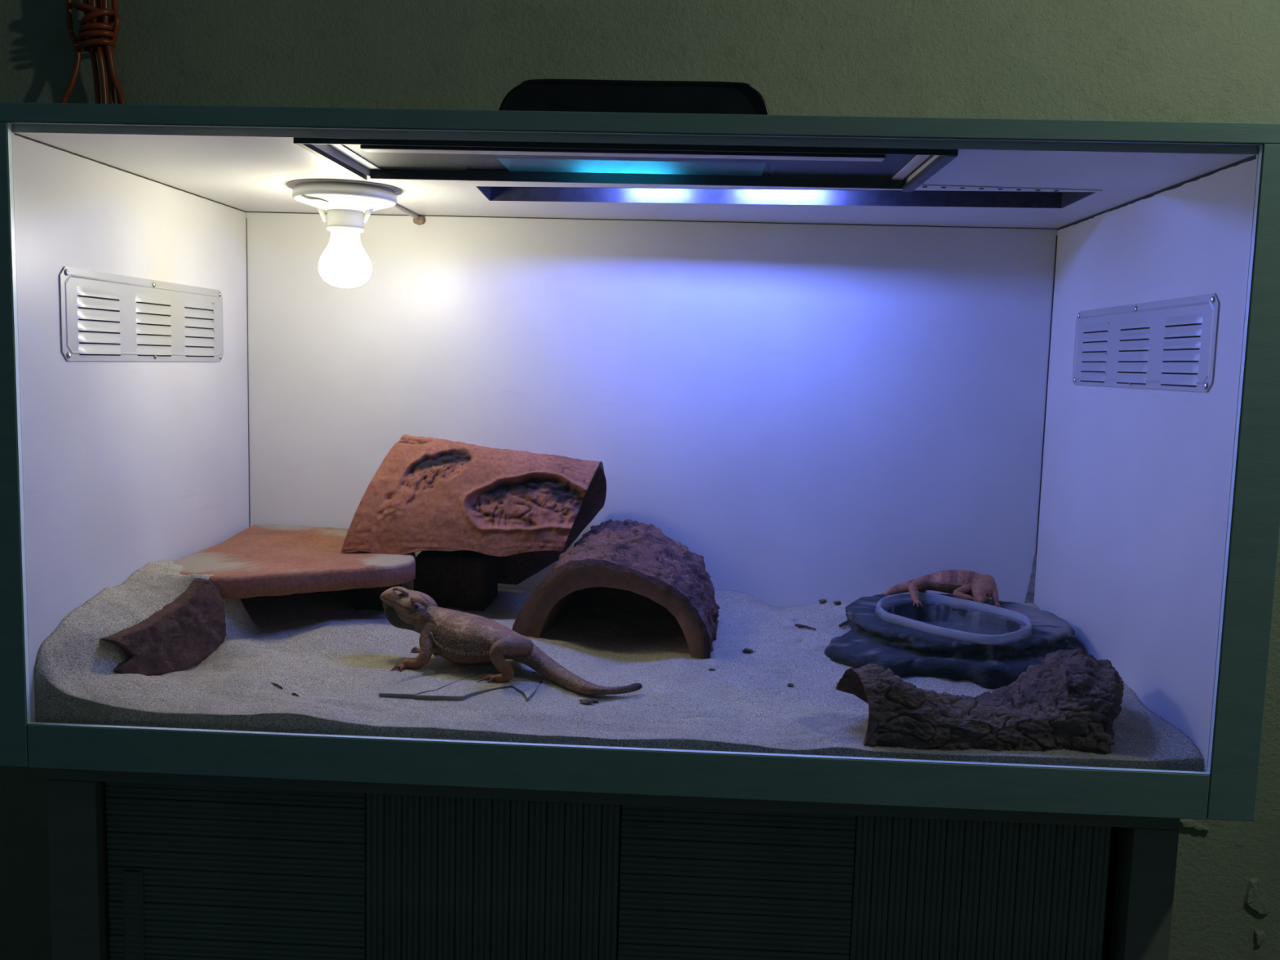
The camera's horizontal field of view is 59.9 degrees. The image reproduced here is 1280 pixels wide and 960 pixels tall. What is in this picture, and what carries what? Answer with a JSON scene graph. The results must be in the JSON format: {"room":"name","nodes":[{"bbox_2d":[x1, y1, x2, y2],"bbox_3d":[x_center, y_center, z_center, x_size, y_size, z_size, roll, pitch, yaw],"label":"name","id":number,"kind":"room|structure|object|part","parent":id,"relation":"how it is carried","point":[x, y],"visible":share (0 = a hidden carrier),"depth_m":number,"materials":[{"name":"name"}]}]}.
{"room":"reptile room","nodes":[
{"label":"reptile room","id":0,"kind":"room"},
{"bbox_2d":[0,0,1279,959],"bbox_3d":[0.115,-0.465,1.749,5.000,3.060,0.186,2,6,3],"label":"wall","id":1,"kind":"structure","parent":0,"point":[1153,60],"depth_m":1.66,"materials":[{"name":"paint"}]},
{"bbox_2d":[60,0,125,104],"bbox_3d":[-0.813,-0.635,1.655,0.119,0.285,0.072,6,8,37],"label":"cable","id":2,"kind":"object","parent":1,"relation":"attached to","point":[97,20],"visible":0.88,"depth_m":1.65,"materials":[{"name":"plastic"}]},
{"bbox_3d":[-0.003,1.244,0.317,5.000,0.040,3.400,2,6,3],"label":"floor","id":3,"kind":"structure","parent":0,"visible":0},
{"bbox_2d":[46,768,1180,959],"bbox_3d":[-0.039,0.689,1.493,1.208,0.813,0.550,2,6,3],"label":"base cabinet","id":4,"kind":"object","parent":3,"relation":"on","point":[144,866],"visible":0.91,"depth_m":1.20,"materials":[{"name":"paint"}]},
{"bbox_3d":[-0.628,0.713,1.268,0.054,0.781,0.040,2,6,3],"label":"post","id":5,"kind":"part","parent":4,"relation":"part of","materials":[{"name":"paint"}]},
{"bbox_3d":[-0.563,0.530,1.236,0.023,0.200,0.004,2,6,3],"label":"finger pull","id":6,"kind":"part","parent":4,"relation":"part of","materials":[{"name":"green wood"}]},
{"bbox_3d":[-0.312,0.693,1.257,0.566,0.718,0.007,2,6,3],"label":"sliding door","id":7,"kind":"part","parent":4,"relation":"part of","materials":[{"name":"green wood"}]},
{"bbox_3d":[-0.027,0.677,1.761,1.174,0.781,0.015,2,6,3],"label":"panel","id":8,"kind":"part","parent":4,"relation":"part of","materials":[{"name":"wood"}]},
{"bbox_2d":[0,102,1279,821],"bbox_3d":[-0.014,-0.047,1.390,1.292,0.672,0.601,2,6,3],"label":"terrarium","id":9,"kind":"object","parent":4,"relation":"on","point":[815,402],"visible":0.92,"depth_m":1.45,"materials":[{"name":"white plastic"}]},
{"bbox_3d":[-0.651,-0.027,1.124,0.046,0.652,0.008,2,6,3],"label":"post","id":10,"kind":"part","parent":9,"relation":"part of","materials":[{"name":"green paint"}]},
{"bbox_3d":[-0.635,-0.061,1.423,0.044,0.658,0.593,2,6,3],"label":"panel","id":11,"kind":"part","parent":9,"relation":"part of","materials":[{"name":"white plastic"}]},
{"bbox_2d":[58,266,223,361],"bbox_3d":[-0.608,-0.199,1.391,0.004,0.101,0.410,2,6,3],"label":"wall vent","id":12,"kind":"object","parent":9,"relation":"attached to","point":[104,316],"visible":1,"depth_m":1.34,"materials":[{"name":"metal"}]},
{"bbox_2d":[286,178,402,288],"bbox_3d":[-0.374,-0.307,1.410,0.141,0.124,0.141,2,6,3],"label":"lamp","id":13,"kind":"object","parent":9,"relation":"attached to","point":[344,262],"visible":1,"depth_m":1.39,"materials":[{"name":"white ceramic"}]},
{"bbox_3d":[-0.397,-0.341,1.364,0.032,0.005,0.014,2,6,3],"label":"rating plate","id":14,"kind":"part","parent":13,"relation":"part of","materials":[{"name":"white plastic"}]},
{"bbox_2d":[326,208,364,232],"bbox_3d":[-0.374,-0.328,1.407,0.046,0.025,0.046,2,6,3],"label":"socket","id":15,"kind":"object","parent":13,"relation":"attached to","point":[339,220],"depth_m":1.39,"materials":[{"name":"white ceramic"}]},
{"bbox_3d":[-0.375,-0.280,1.412,0.066,0.071,0.066,2,6,3],"label":"bulb","id":16,"kind":"part","parent":13,"relation":"part of","materials":[{"name":"white glass"}]},
{"bbox_3d":[-0.315,-0.355,1.207,0.012,0.001,0.194,2,6,3],"label":"gauze frame","id":17,"kind":"part","parent":9,"relation":"part of","materials":[{"name":"white plastic"}]},
{"bbox_3d":[-0.036,0.295,1.129,1.199,0.046,0.008,2,6,3],"label":"rail","id":18,"kind":"part","parent":9,"relation":"part of","materials":[{"name":"green paint"}]},
{"bbox_2d":[34,560,1203,771],"bbox_3d":[-0.021,0.194,1.415,1.199,0.150,0.568,2,6,3],"label":"sand","id":19,"kind":"object","parent":9,"relation":"in","point":[338,658],"visible":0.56,"depth_m":1.25,"materials":[{"name":"beige sand"}]},
{"bbox_2d":[100,577,226,675],"bbox_3d":[-0.555,0.174,1.294,0.037,0.105,0.157,5,7,29],"label":"bark","id":20,"kind":"object","parent":19,"relation":"on","point":[189,628],"visible":0.97,"depth_m":1.30,"materials":[{"name":"wood"}]},
{"bbox_2d":[271,682,283,689],"bbox_3d":[-0.406,0.230,1.240,0.021,0.005,0.003,5,7,31],"label":"twig","id":21,"kind":"object","parent":19,"relation":"on","point":[275,684],"visible":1,"depth_m":1.24,"materials":[{"name":"brown wood"}]},
{"bbox_2d":[355,583,401,611],"bbox_3d":[-0.381,0.155,1.621,0.045,0.068,0.100,2,6,0],"label":"brick","id":22,"kind":"object","parent":19,"relation":"on","point":[366,598],"visible":0.12,"depth_m":1.57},
{"bbox_2d":[378,671,482,698],"bbox_3d":[-0.242,0.235,1.279,0.050,0.007,0.131,5,7,30],"label":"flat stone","id":23,"kind":"object","parent":19,"relation":"on","point":[408,689],"visible":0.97,"depth_m":1.27,"materials":[{"name":"grey stone"}]},
{"bbox_2d":[413,550,497,611],"bbox_3d":[-0.275,0.148,1.640,0.116,0.087,0.066,2,6,6],"label":"support block","id":24,"kind":"object","parent":19,"relation":"on","point":[463,580],"visible":0.71,"depth_m":1.61,"materials":[{"name":"black"}]},
{"bbox_2d":[341,434,606,585],"bbox_3d":[-0.231,0.051,1.603,0.356,0.229,0.166,2,6,3],"label":"log hide","id":25,"kind":"object","parent":19,"relation":"on","point":[523,509],"visible":0.96,"depth_m":1.55,"materials":[{"name":"ceramic"}]},
{"bbox_2d":[380,586,642,695],"bbox_3d":[-0.158,0.186,1.312,0.339,0.098,0.112,4,6,20],"label":"dragon","id":26,"kind":"object","parent":19,"relation":"on","point":[458,637],"visible":0.99,"depth_m":1.31,"materials":[{"name":"brown"}]},
{"bbox_2d":[579,698,593,704],"bbox_3d":[-0.059,0.245,1.230,0.015,0.005,0.012,-1,7,-21],"label":"crumb","id":27,"kind":"object","parent":19,"relation":"on","point":[587,701],"visible":1,"depth_m":1.23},
{"bbox_2d":[590,698,599,702],"bbox_3d":[-0.051,0.245,1.235,0.010,0.004,0.007,4,7,24],"label":"crumb","id":28,"kind":"object","parent":19,"relation":"on","point":[596,700],"visible":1,"depth_m":1.23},
{"bbox_2d":[511,519,719,658],"bbox_3d":[-0.023,0.149,1.518,0.316,0.168,0.197,4,7,21],"label":"log hide","id":29,"kind":"object","parent":19,"relation":"on","point":[629,566],"visible":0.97,"depth_m":1.46,"materials":[{"name":"brown wood"}]},
{"bbox_2d":[742,648,754,653],"bbox_3d":[0.138,0.217,1.409,0.015,0.006,0.010,5,7,27],"label":"crumb","id":30,"kind":"object","parent":19,"relation":"on","point":[745,650],"visible":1,"depth_m":1.41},
{"bbox_2d":[794,623,816,630],"bbox_3d":[0.229,0.203,1.536,0.034,0.005,0.005,6,7,35],"label":"twig","id":31,"kind":"object","parent":19,"relation":"on","point":[796,624],"visible":1,"depth_m":1.54,"materials":[{"name":"brown wood"}]},
{"bbox_2d":[818,599,826,603],"bbox_3d":[0.277,0.184,1.686,0.012,0.006,0.007,2,6,3],"label":"crumb","id":32,"kind":"object","parent":19,"relation":"on","point":[821,601],"visible":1,"depth_m":1.68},
{"bbox_2d":[833,600,841,604],"bbox_3d":[0.297,0.185,1.672,0.011,0.007,0.009,-4,8,-42],"label":"crumb","id":33,"kind":"object","parent":19,"relation":"on","point":[837,602],"visible":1,"depth_m":1.67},
{"bbox_2d":[838,620,848,627],"bbox_3d":[0.290,0.202,1.567,0.005,0.005,0.043,5,7,32],"label":"twig","id":34,"kind":"object","parent":19,"relation":"on","point":[844,623],"visible":0.66,"depth_m":1.55,"materials":[{"name":"brown wood"}]},
{"bbox_2d":[824,593,1085,688],"bbox_3d":[0.411,0.213,1.485,0.347,0.065,0.359,2,6,3],"label":"bowl","id":35,"kind":"object","parent":19,"relation":"on","point":[949,637],"visible":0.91,"depth_m":1.40,"materials":[{"name":"stone"}]},
{"bbox_2d":[881,569,1000,608],"bbox_3d":[0.422,0.157,1.584,0.172,0.054,0.114,2,6,3],"label":"dragon","id":36,"kind":"object","parent":35,"relation":"on","point":[968,585],"visible":0.98,"depth_m":1.57,"materials":[{"name":"orange"}]},
{"bbox_2d":[835,648,1124,754],"bbox_3d":[0.371,0.231,1.213,0.319,0.092,0.181,2,6,3],"label":"bark","id":37,"kind":"object","parent":19,"relation":"on","point":[1070,700],"visible":1,"depth_m":1.14,"materials":[{"name":"brown wood"}]},
{"bbox_3d":[-0.570,0.155,1.578,0.055,0.068,0.220,2,6,3],"label":"brick","id":38,"kind":"object","parent":19,"relation":"on","visible":0},
{"bbox_2d":[172,524,415,599],"bbox_3d":[-0.455,0.110,1.527,0.302,0.039,0.364,2,6,3],"label":"stone ledge","id":39,"kind":"object","parent":38,"relation":"on","point":[259,560],"visible":0.8,"depth_m":1.46,"materials":[{"name":"stone"}]},
{"bbox_2d":[486,79,776,176],"bbox_3d":[-0.007,-0.397,1.255,0.318,0.085,0.097,2,6,3],"label":"hood","id":40,"kind":"object","parent":9,"relation":"on","point":[531,95],"visible":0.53,"depth_m":1.21,"materials":[{"name":"black plastic"}]},
{"bbox_3d":[-0.006,-0.358,1.353,1.199,0.009,0.576,2,6,3],"label":"panel","id":41,"kind":"part","parent":9,"relation":"part of","materials":[{"name":"white plastic"}]},
{"bbox_3d":[-0.020,-0.341,1.061,1.292,0.018,0.008,2,6,3],"label":"rail","id":42,"kind":"part","parent":9,"relation":"part of","materials":[{"name":"green paint"}]},
{"bbox_3d":[0.000,-0.071,1.681,1.199,0.658,0.016,2,6,3],"label":"panel","id":43,"kind":"part","parent":9,"relation":"part of","materials":[{"name":"white plastic"}]},
{"bbox_2d":[477,186,1093,208],"bbox_3d":[0.164,-0.379,1.379,0.739,0.053,0.132,2,6,6],"label":"lamp","id":44,"kind":"object","parent":9,"relation":"attached to","point":[1023,199],"depth_m":1.44,"materials":[{"name":"metal"}]},
{"bbox_2d":[771,154,915,178],"bbox_3d":[0.209,-0.354,1.158,0.138,0.053,0.140,2,6,6],"label":"panel","id":45,"kind":"object","parent":9,"relation":"attached to","point":[890,166],"depth_m":1.30,"materials":[{"name":"metal"}]},
{"bbox_3d":[0.291,-0.336,1.180,0.012,0.001,0.194,2,6,3],"label":"gauze frame","id":46,"kind":"part","parent":9,"relation":"part of","materials":[{"name":"white plastic"}]},
{"bbox_2d":[1072,293,1219,391],"bbox_3d":[0.585,-0.159,1.316,0.004,0.099,0.414,2,6,3],"label":"wall vent","id":47,"kind":"object","parent":9,"relation":"attached to","point":[1166,344],"visible":1,"depth_m":1.27,"materials":[{"name":"metal"}]},
{"bbox_3d":[0.607,-0.021,1.367,0.044,0.658,0.593,2,6,3],"label":"panel","id":48,"kind":"part","parent":9,"relation":"part of","materials":[{"name":"white plastic"}]},
{"bbox_3d":[0.594,0.012,1.068,0.045,0.652,0.008,2,6,3],"label":"post","id":49,"kind":"part","parent":9,"relation":"part of","materials":[{"name":"green paint"}]},
{"bbox_3d":[0.556,0.721,1.488,0.016,0.781,0.509,2,6,3],"label":"panel","id":50,"kind":"part","parent":4,"relation":"part of","materials":[{"name":"paint"}]},
{"bbox_3d":[0.528,0.750,1.215,0.046,0.781,0.040,2,6,3],"label":"post","id":51,"kind":"part","parent":4,"relation":"part of","materials":[{"name":"paint"}]}
]}

